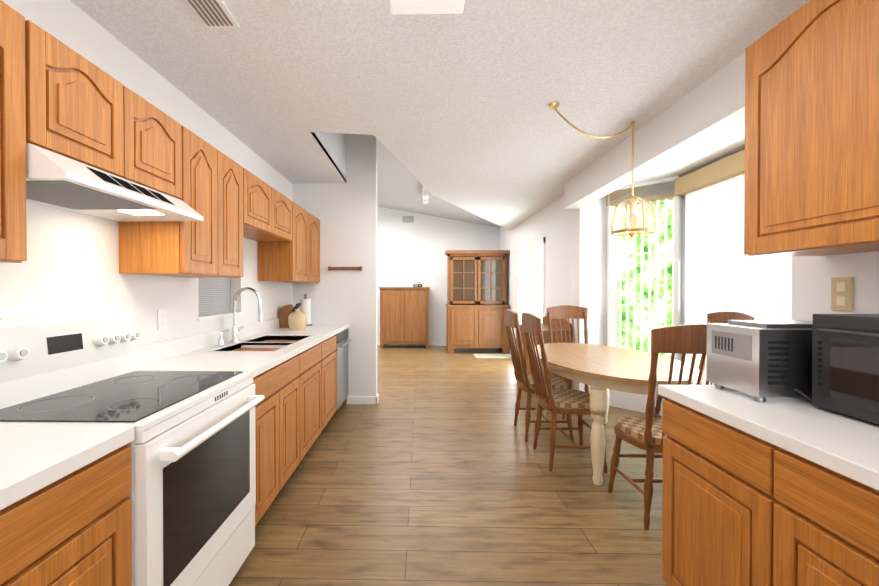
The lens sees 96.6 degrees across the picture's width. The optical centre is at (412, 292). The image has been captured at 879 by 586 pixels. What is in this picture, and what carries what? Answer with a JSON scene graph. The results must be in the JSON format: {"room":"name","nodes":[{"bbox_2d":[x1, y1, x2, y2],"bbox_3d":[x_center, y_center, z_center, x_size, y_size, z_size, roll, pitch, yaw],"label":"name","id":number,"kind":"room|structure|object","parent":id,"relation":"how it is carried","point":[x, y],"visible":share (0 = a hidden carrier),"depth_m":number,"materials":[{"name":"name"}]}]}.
{"room":"kitchen","nodes":[
{"label":"kitchen","id":0,"kind":"room"},
{"bbox_2d":[0,0,292,345],"bbox_3d":[-1.510,-0.502,0.985,0.120,3.600,7.220,0,0,1],"label":"wall","id":1,"kind":"structure","parent":0,"point":[70,265],"depth_m":1.84,"materials":[{"name":"white paint"}]},
{"bbox_2d":[0,0,39,262],"bbox_3d":[-1.288,-0.447,0.929,0.322,0.720,0.440,0,0,1],"label":"upper cabinet","id":2,"kind":"object","parent":1,"relation":"attached to","point":[19,37],"depth_m":1.11,"materials":[{"name":"brown wood"}]},
{"bbox_2d":[40,28,139,183],"bbox_3d":[-1.278,-0.628,1.361,0.322,0.365,0.423,0,0,1],"label":"upper cabinet","id":3,"kind":"object","parent":1,"relation":"attached to","point":[57,96],"depth_m":1.34,"materials":[{"name":"brown wood"}]},
{"bbox_2d":[26,143,203,221],"bbox_3d":[-1.224,-0.392,1.520,0.422,0.105,0.730,0,0,1],"label":"range hood","id":4,"kind":"object","parent":1,"relation":"attached to","point":[56,180],"visible":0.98,"depth_m":1.39,"materials":[{"name":"white metal"}]},
{"bbox_2d":[157,309,166,329],"bbox_3d":[-1.417,0.150,2.216,0.009,0.115,0.075,0,0,1],"label":"electrical outlet","id":5,"kind":"object","parent":1,"relation":"attached to","point":[161,319],"visible":1,"depth_m":2.21,"materials":[{"name":"white plastic"}]},
{"bbox_2d":[140,96,187,203],"bbox_3d":[-1.271,-0.630,1.679,0.322,0.365,0.424,0,0,1],"label":"upper cabinet","id":6,"kind":"object","parent":1,"relation":"attached to","point":[163,140],"depth_m":1.74,"materials":[{"name":"brown wood"}]},
{"bbox_2d":[119,130,227,277],"bbox_3d":[-1.262,-0.456,2.086,0.322,0.720,0.384,0,0,1],"label":"upper cabinet","id":7,"kind":"object","parent":1,"relation":"attached to","point":[194,249],"depth_m":1.99,"materials":[{"name":"brown wood"}]},
{"bbox_2d":[137,318,279,365],"bbox_3d":[-1.417,0.325,1.929,0.020,0.099,5.098,0,0,1],"label":"backsplash","id":8,"kind":"structure","parent":1,"relation":"attached to","point":[152,352],"depth_m":2.48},
{"bbox_2d":[197,277,243,320],"bbox_3d":[-1.451,-0.243,2.891,0.112,0.850,0.650,0,0,1],"label":"window","id":9,"kind":"structure","parent":1,"relation":"in","point":[215,296],"depth_m":2.97,"materials":[{"name":"white plastic"}]},
{"bbox_2d":[228,157,247,277],"bbox_3d":[-1.256,-0.458,2.350,0.322,0.720,0.385,0,0,1],"label":"upper cabinet","id":10,"kind":"object","parent":1,"relation":"attached to","point":[237,175],"depth_m":2.44,"materials":[{"name":"brown wood"}]},
{"bbox_2d":[248,171,275,235],"bbox_3d":[-1.246,-0.639,2.809,0.322,0.365,0.534,0,0,1],"label":"upper cabinet","id":11,"kind":"object","parent":1,"relation":"attached to","point":[261,196],"depth_m":2.83,"materials":[{"name":"brown wood"}]},
{"bbox_2d":[248,190,295,243],"bbox_3d":[-1.236,-0.643,3.238,0.322,0.365,0.534,0,0,1],"label":"upper cabinet","id":12,"kind":"object","parent":1,"relation":"attached to","point":[285,208],"depth_m":3.34,"materials":[{"name":"brown wood"}]},
{"bbox_2d":[258,204,311,282],"bbox_3d":[-1.224,-0.470,3.778,0.322,0.720,0.540,0,0,1],"label":"upper cabinet","id":13,"kind":"object","parent":1,"relation":"attached to","point":[287,263],"depth_m":3.53,"materials":[{"name":"brown wood"}]},
{"bbox_2d":[312,215,319,282],"bbox_3d":[-1.215,-0.473,4.196,0.322,0.720,0.540,0,0,1],"label":"upper cabinet","id":14,"kind":"object","parent":1,"relation":"attached to","point":[315,221],"depth_m":4.27,"materials":[{"name":"brown wood"}]},
{"bbox_2d":[292,134,376,396],"bbox_3d":[-2.490,-0.731,4.556,4.160,4.000,0.120,0,0,1],"label":"wall","id":15,"kind":"structure","parent":0,"point":[345,214],"depth_m":4.46,"materials":[{"name":"white paint"}]},
{"bbox_2d":[328,266,361,270],"bbox_3d":[-0.762,-0.278,4.437,0.380,0.045,0.043,0,0,1],"label":"towel bar","id":16,"kind":"object","parent":15,"relation":"attached to","point":[344,268],"visible":0.96,"depth_m":4.43,"materials":[{"name":"brown wood"}]},
{"bbox_2d":[347,394,378,403],"bbox_3d":[-0.584,1.227,4.529,0.372,0.085,0.144,0,0,1],"label":"baseboard","id":17,"kind":"structure","parent":15,"relation":"attached to","point":[362,400],"depth_m":4.46,"materials":[{"name":"white wood"}]},
{"bbox_2d":[377,206,499,341],"bbox_3d":[-1.155,-0.869,9.226,6.620,4.200,0.120,0,0,1],"label":"wall","id":18,"kind":"structure","parent":0,"point":[409,254],"depth_m":9.14,"materials":[{"name":"white paint"}]},
{"bbox_2d":[403,216,413,222],"bbox_3d":[-0.097,-1.718,9.127,0.260,0.140,0.015,0,0,1],"label":"air vent","id":19,"kind":"object","parent":18,"relation":"in","point":[407,219],"visible":1,"depth_m":9.12,"materials":[{"name":"silver metal"}]},
{"bbox_2d":[377,342,445,345],"bbox_3d":[-1.117,1.189,9.176,6.300,0.085,0.012,0,0,1],"label":"baseboard","id":20,"kind":"structure","parent":18,"relation":"attached to","point":[435,343],"depth_m":9.14,"materials":[{"name":"white wood"}]},
{"bbox_2d":[377,139,500,227],"bbox_3d":[-1.226,-2.093,6.067,6.620,1.242,6.420,0,0,1],"label":"ceiling","id":21,"kind":"structure","parent":0,"point":[399,186],"depth_m":7.56,"materials":[{"name":"white paint"}]},
{"bbox_2d":[422,186,428,203],"bbox_3d":[0.228,-1.694,6.778,0.122,0.181,0.900,0,0,1],"label":"track light","id":22,"kind":"object","parent":21,"relation":"attached to","point":[425,195],"visible":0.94,"depth_m":6.64,"materials":[{"name":"white metal"}]},
{"bbox_2d":[70,0,809,229],"bbox_3d":[0.239,-1.256,2.695,3.540,0.040,10.730,0,0,1],"label":"ceiling","id":23,"kind":"structure","parent":0,"point":[453,109],"depth_m":2.19,"materials":[{"name":"white paint"}]},
{"bbox_2d":[185,0,239,27],"bbox_3d":[-0.869,-1.219,1.645,0.150,0.015,0.300,0,0,1],"label":"ceiling vent","id":24,"kind":"object","parent":23,"relation":"in","point":[213,13],"visible":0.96,"depth_m":1.70,"materials":[{"name":"white metal"}]},
{"bbox_2d":[312,132,345,179],"bbox_3d":[0.612,-1.625,5.510,2.680,0.732,5.080,0,0,1],"label":"fascia","id":25,"kind":"object","parent":23,"relation":"in","point":[334,144],"visible":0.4,"depth_m":3.94,"materials":[{"name":"white paint"}]},
{"bbox_2d":[387,0,465,13],"bbox_3d":[0.056,-1.188,1.449,0.330,0.074,0.370,0,0,1],"label":"flush ceiling light","id":26,"kind":"object","parent":23,"relation":"attached to","point":[425,6],"visible":1,"depth_m":1.57,"materials":[{"name":"white"}]},
{"bbox_2d":[548,102,655,237],"bbox_3d":[1.318,-0.816,2.747,0.844,0.839,0.464,0,0,1],"label":"chandelier","id":27,"kind":"object","parent":23,"relation":"hanging from","point":[634,219],"visible":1,"depth_m":2.79,"materials":[{"name":"gold metal"}]},
{"bbox_2d":[229,345,666,585],"bbox_3d":[-0.696,1.304,3.372,7.800,0.050,12.000,0,0,1],"label":"floor","id":28,"kind":"structure","parent":0,"point":[431,468],"depth_m":2.43,"materials":[{"name":"wood"}]},
{"bbox_2d":[0,486,35,585],"bbox_3d":[-1.136,0.864,0.465,0.646,0.875,0.703,0,0,1],"label":"base cabinet","id":29,"kind":"object","parent":28,"relation":"on","point":[17,515],"depth_m":0.80,"materials":[{"name":"brown wood"}]},
{"bbox_2d":[36,434,134,585],"bbox_3d":[-1.126,0.861,0.910,0.646,0.875,0.444,0,0,1],"label":"base cabinet","id":30,"kind":"object","parent":28,"relation":"on","point":[65,510],"depth_m":0.97,"materials":[{"name":"brown wood"}]},
{"bbox_2d":[0,425,134,501],"bbox_3d":[-1.140,0.408,0.251,0.648,0.040,1.755,0,0,1],"label":"countertop","id":31,"kind":"structure","parent":30,"relation":"on","point":[30,455],"depth_m":0.96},
{"bbox_2d":[0,311,264,585],"bbox_3d":[-1.065,0.691,1.515,0.733,1.205,0.756,0,0,1],"label":"stove","id":32,"kind":"object","parent":28,"relation":"on","point":[192,495],"visible":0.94,"depth_m":1.42,"materials":[{"name":"white metal"}]},
{"bbox_2d":[251,350,307,525],"bbox_3d":[-1.095,0.849,2.321,0.646,0.875,0.839,0,0,1],"label":"base cabinet","id":33,"kind":"object","parent":28,"relation":"on","point":[281,419],"depth_m":2.27,"materials":[{"name":"brown wood"}]},
{"bbox_2d":[139,324,347,373],"bbox_3d":[-1.074,0.384,3.184,0.648,0.042,2.573,0,0,1],"label":"countertop","id":34,"kind":"structure","parent":33,"relation":"on","point":[207,359],"depth_m":2.26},
{"bbox_2d":[218,287,261,345],"bbox_3d":[-1.235,0.161,2.843,0.236,0.406,0.310,0,0,1],"label":"faucet","id":35,"kind":"object","parent":34,"relation":"on","point":[235,330],"visible":0.98,"depth_m":2.89,"materials":[{"name":"silver metal"}]},
{"bbox_2d":[212,334,315,353],"bbox_3d":[-1.067,0.453,2.903,0.460,0.178,0.920,0,0,1],"label":"sink","id":36,"kind":"object","parent":34,"relation":"in","point":[263,343],"depth_m":2.89,"materials":[{"name":"metal"}]},
{"bbox_2d":[279,303,300,327],"bbox_3d":[-1.257,0.230,4.061,0.187,0.254,0.170,0,0,1],"label":"knife block","id":37,"kind":"object","parent":34,"relation":"on","point":[285,311],"visible":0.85,"depth_m":3.98,"materials":[{"name":"brown wood"}]},
{"bbox_2d":[288,309,305,329],"bbox_3d":[-1.126,0.257,3.833,0.170,0.204,0.170,0,0,1],"label":"canister","id":38,"kind":"object","parent":34,"relation":"on","point":[297,319],"visible":1,"depth_m":3.77,"materials":[{"name":"beige ceramic"}]},
{"bbox_2d":[300,294,312,325],"bbox_3d":[-1.175,0.185,4.304,0.150,0.339,0.148,0,0,1],"label":"paper towel","id":39,"kind":"object","parent":34,"relation":"on","point":[305,306],"visible":0.65,"depth_m":4.25,"materials":[{"name":"white paper"}]},
{"bbox_2d":[304,342,327,449],"bbox_3d":[-1.080,0.844,2.967,0.646,0.875,0.708,0,0,1],"label":"base cabinet","id":40,"kind":"object","parent":28,"relation":"on","point":[315,358],"depth_m":3.08,"materials":[{"name":"brown wood"}]},
{"bbox_2d":[324,334,336,421],"bbox_3d":[-1.068,0.839,3.517,0.646,0.875,0.649,0,0,1],"label":"base cabinet","id":41,"kind":"object","parent":28,"relation":"on","point":[330,344],"depth_m":3.63,"materials":[{"name":"brown wood"}]},
{"bbox_2d":[335,328,350,410],"bbox_3d":[-1.008,0.836,4.149,0.641,0.872,0.604,0,0,1],"label":"dishwasher","id":42,"kind":"object","parent":28,"relation":"on","point":[343,341],"visible":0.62,"depth_m":4.10,"materials":[{"name":"silver metal"}]},
{"bbox_2d":[379,287,429,348],"bbox_3d":[-0.173,0.551,8.888,1.130,1.365,0.475,0,0,1],"label":"cabinet","id":43,"kind":"object","parent":28,"relation":"on","point":[404,315],"visible":1,"depth_m":8.68,"materials":[{"name":"brown wood"}]},
{"bbox_2d":[413,282,421,286],"bbox_3d":[0.126,-0.185,8.813,0.200,0.107,0.160,0,0,1],"label":"box","id":44,"kind":"object","parent":43,"relation":"on","point":[417,285],"visible":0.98,"depth_m":8.74,"materials":[{"name":"black plastic"}]},
{"bbox_2d":[445,250,509,353],"bbox_3d":[1.352,0.179,8.182,1.300,2.120,0.474,0,0,1],"label":"hutch","id":45,"kind":"object","parent":28,"relation":"on","point":[476,305],"visible":1,"depth_m":8.06,"materials":[{"name":"brown wood"}]},
{"bbox_2d":[474,354,510,357],"bbox_3d":[1.601,1.237,7.696,0.740,0.013,0.450,0,0,1],"label":"rug","id":46,"kind":"object","parent":28,"relation":"on","point":[492,355],"visible":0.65,"depth_m":7.69,"materials":[{"name":"white fabric"}]},
{"bbox_2d":[504,309,573,441],"bbox_3d":[1.117,0.713,3.549,0.532,1.132,0.460,0,0,1],"label":"chair","id":47,"kind":"object","parent":28,"relation":"on","point":[525,383],"visible":0.75,"depth_m":3.41,"materials":[{"name":"brown wood"}]},
{"bbox_2d":[516,315,571,397],"bbox_3d":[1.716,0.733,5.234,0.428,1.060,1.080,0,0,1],"label":"chair","id":48,"kind":"object","parent":28,"relation":"on","point":[545,328],"visible":0.25,"depth_m":4.83,"materials":[{"name":"brown wood"}]},
{"bbox_2d":[522,313,607,472],"bbox_3d":[1.135,0.717,3.009,0.532,1.132,0.460,0,0,1],"label":"chair","id":49,"kind":"object","parent":28,"relation":"on","point":[554,402],"visible":0.88,"depth_m":2.89,"materials":[{"name":"brown wood"}]},
{"bbox_2d":[547,305,589,418],"bbox_3d":[1.745,0.708,4.194,0.460,1.132,0.532,0,0,1],"label":"chair","id":50,"kind":"object","parent":28,"relation":"on","point":[564,312],"visible":0.4,"depth_m":4.41,"materials":[{"name":"brown wood"}]},
{"bbox_2d":[535,343,698,485],"bbox_3d":[1.561,0.902,3.218,1.060,0.755,1.720,0,0,1],"label":"dining table","id":51,"kind":"object","parent":28,"relation":"on","point":[603,370],"visible":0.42,"depth_m":2.71,"materials":[{"name":"beige paint"}]},
{"bbox_2d":[608,324,714,529],"bbox_3d":[1.477,0.723,2.257,0.460,1.132,0.532,0,0,1],"label":"chair","id":52,"kind":"object","parent":28,"relation":"on","point":[646,433],"visible":0.5,"depth_m":2.12,"materials":[{"name":"brown wood"}]},
{"bbox_2d":[658,393,741,585],"bbox_3d":[1.343,0.858,1.310,0.666,0.876,0.564,0,0,1],"label":"base cabinet","id":53,"kind":"object","parent":28,"relation":"on","point":[702,500],"depth_m":1.38,"materials":[{"name":"brown wood"}]},
{"bbox_2d":[654,312,753,417],"bbox_3d":[2.320,0.716,3.147,0.532,1.132,0.460,0,0,1],"label":"chair","id":54,"kind":"object","parent":28,"relation":"on","point":[720,317],"visible":0.06,"depth_m":3.25,"materials":[{"name":"brown wood"}]},
{"bbox_2d":[742,429,878,585],"bbox_3d":[1.332,0.862,0.827,0.666,0.876,0.658,0,0,1],"label":"base cabinet","id":55,"kind":"object","parent":28,"relation":"on","point":[771,491],"depth_m":1.01,"materials":[{"name":"brown wood"}]},
{"bbox_2d":[658,385,878,484],"bbox_3d":[1.323,0.407,0.464,0.668,0.040,2.290,0,0,1],"label":"countertop","id":56,"kind":"structure","parent":55,"relation":"on","point":[850,443],"depth_m":1.14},
{"bbox_2d":[706,320,812,401],"bbox_3d":[1.410,0.243,1.462,0.433,0.269,0.251,0,0,1],"label":"toaster oven","id":57,"kind":"object","parent":56,"relation":"on","point":[760,360],"visible":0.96,"depth_m":1.36,"materials":[{"name":"silver metal"}]},
{"bbox_2d":[795,388,811,400],"bbox_3d":[1.387,0.353,1.315,0.155,0.052,0.052,0,0,1],"label":"cord","id":58,"kind":"object","parent":56,"relation":"on","point":[803,394],"visible":0.33,"depth_m":1.32,"materials":[{"name":"black plastic"}]},
{"bbox_2d":[812,314,878,423],"bbox_3d":[1.462,0.226,0.989,0.378,0.311,0.590,0,0,1],"label":"microwave","id":59,"kind":"object","parent":56,"relation":"on","point":[845,364],"visible":1,"depth_m":1.18,"materials":[{"name":"black plastic"}]},
{"bbox_2d":[500,176,685,415],"bbox_3d":[2.430,-0.238,5.405,0.960,3.000,7.610,0,0,1],"label":"wall","id":60,"kind":"structure","parent":0,"point":[593,262],"depth_m":4.50,"materials":[{"name":"white paint"}]},
{"bbox_2d":[516,237,544,322],"bbox_3d":[2.017,0.212,6.628,0.100,2.080,1.750,0,0,1],"label":"sliding window","id":61,"kind":"structure","parent":60,"relation":"in","point":[530,277],"depth_m":6.58,"materials":[{"name":"white glass"}]},
{"bbox_2d":[614,198,672,357],"bbox_3d":[2.541,-0.009,4.276,0.080,2.000,0.614,0,1,-44],"label":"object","id":62,"kind":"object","parent":60,"relation":"in","point":[653,278],"depth_m":4.29,"materials":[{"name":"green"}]},
{"bbox_2d":[606,180,680,356],"bbox_3d":[2.465,-0.083,4.202,0.090,2.110,0.694,0,1,-44],"label":"window blind","id":63,"kind":"object","parent":62,"relation":"attached to","point":[665,196],"visible":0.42,"depth_m":4.21,"materials":[{"name":"white"}]},
{"bbox_2d":[675,149,791,384],"bbox_3d":[2.662,-0.065,3.126,0.105,2.130,1.580,0,0,1],"label":"window blind","id":64,"kind":"object","parent":60,"relation":"attached to","point":[723,273],"visible":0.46,"depth_m":3.38,"materials":[{"name":"white fabric"}]},
{"bbox_2d":[564,52,744,208],"bbox_3d":[1.809,-1.249,3.110,0.180,0.580,2.770,0,0,1],"label":"header beam","id":65,"kind":"structure","parent":0,"point":[709,109],"depth_m":2.59,"materials":[{"name":"white paint"}]},
{"bbox_2d":[627,125,744,184],"bbox_3d":[2.369,-1.194,3.098,0.940,0.050,2.970,0,0,1],"label":"ceiling","id":66,"kind":"structure","parent":0,"point":[725,145],"depth_m":3.35,"materials":[{"name":"white paint"}]},
{"bbox_2d":[792,251,878,320],"bbox_3d":[1.728,-0.100,-0.480,0.180,2.820,4.430,0,0,1],"label":"wall","id":67,"kind":"structure","parent":0,"point":[812,276],"depth_m":1.58,"materials":[{"name":"white paint"}]},
{"bbox_2d":[744,0,878,255],"bbox_3d":[1.514,-0.576,1.232,0.322,0.855,0.749,0,0,1],"label":"upper cabinet","id":68,"kind":"object","parent":67,"relation":"attached to","point":[811,127],"visible":1,"depth_m":1.30,"materials":[{"name":"brown wood"}]},
{"bbox_2d":[831,277,853,310],"bbox_3d":[1.678,0.004,1.525,0.009,0.130,0.075,0,0,1],"label":"electrical outlet","id":69,"kind":"object","parent":67,"relation":"attached to","point":[842,293],"visible":1,"depth_m":1.52,"materials":[{"name":"beige plastic"}]}
]}

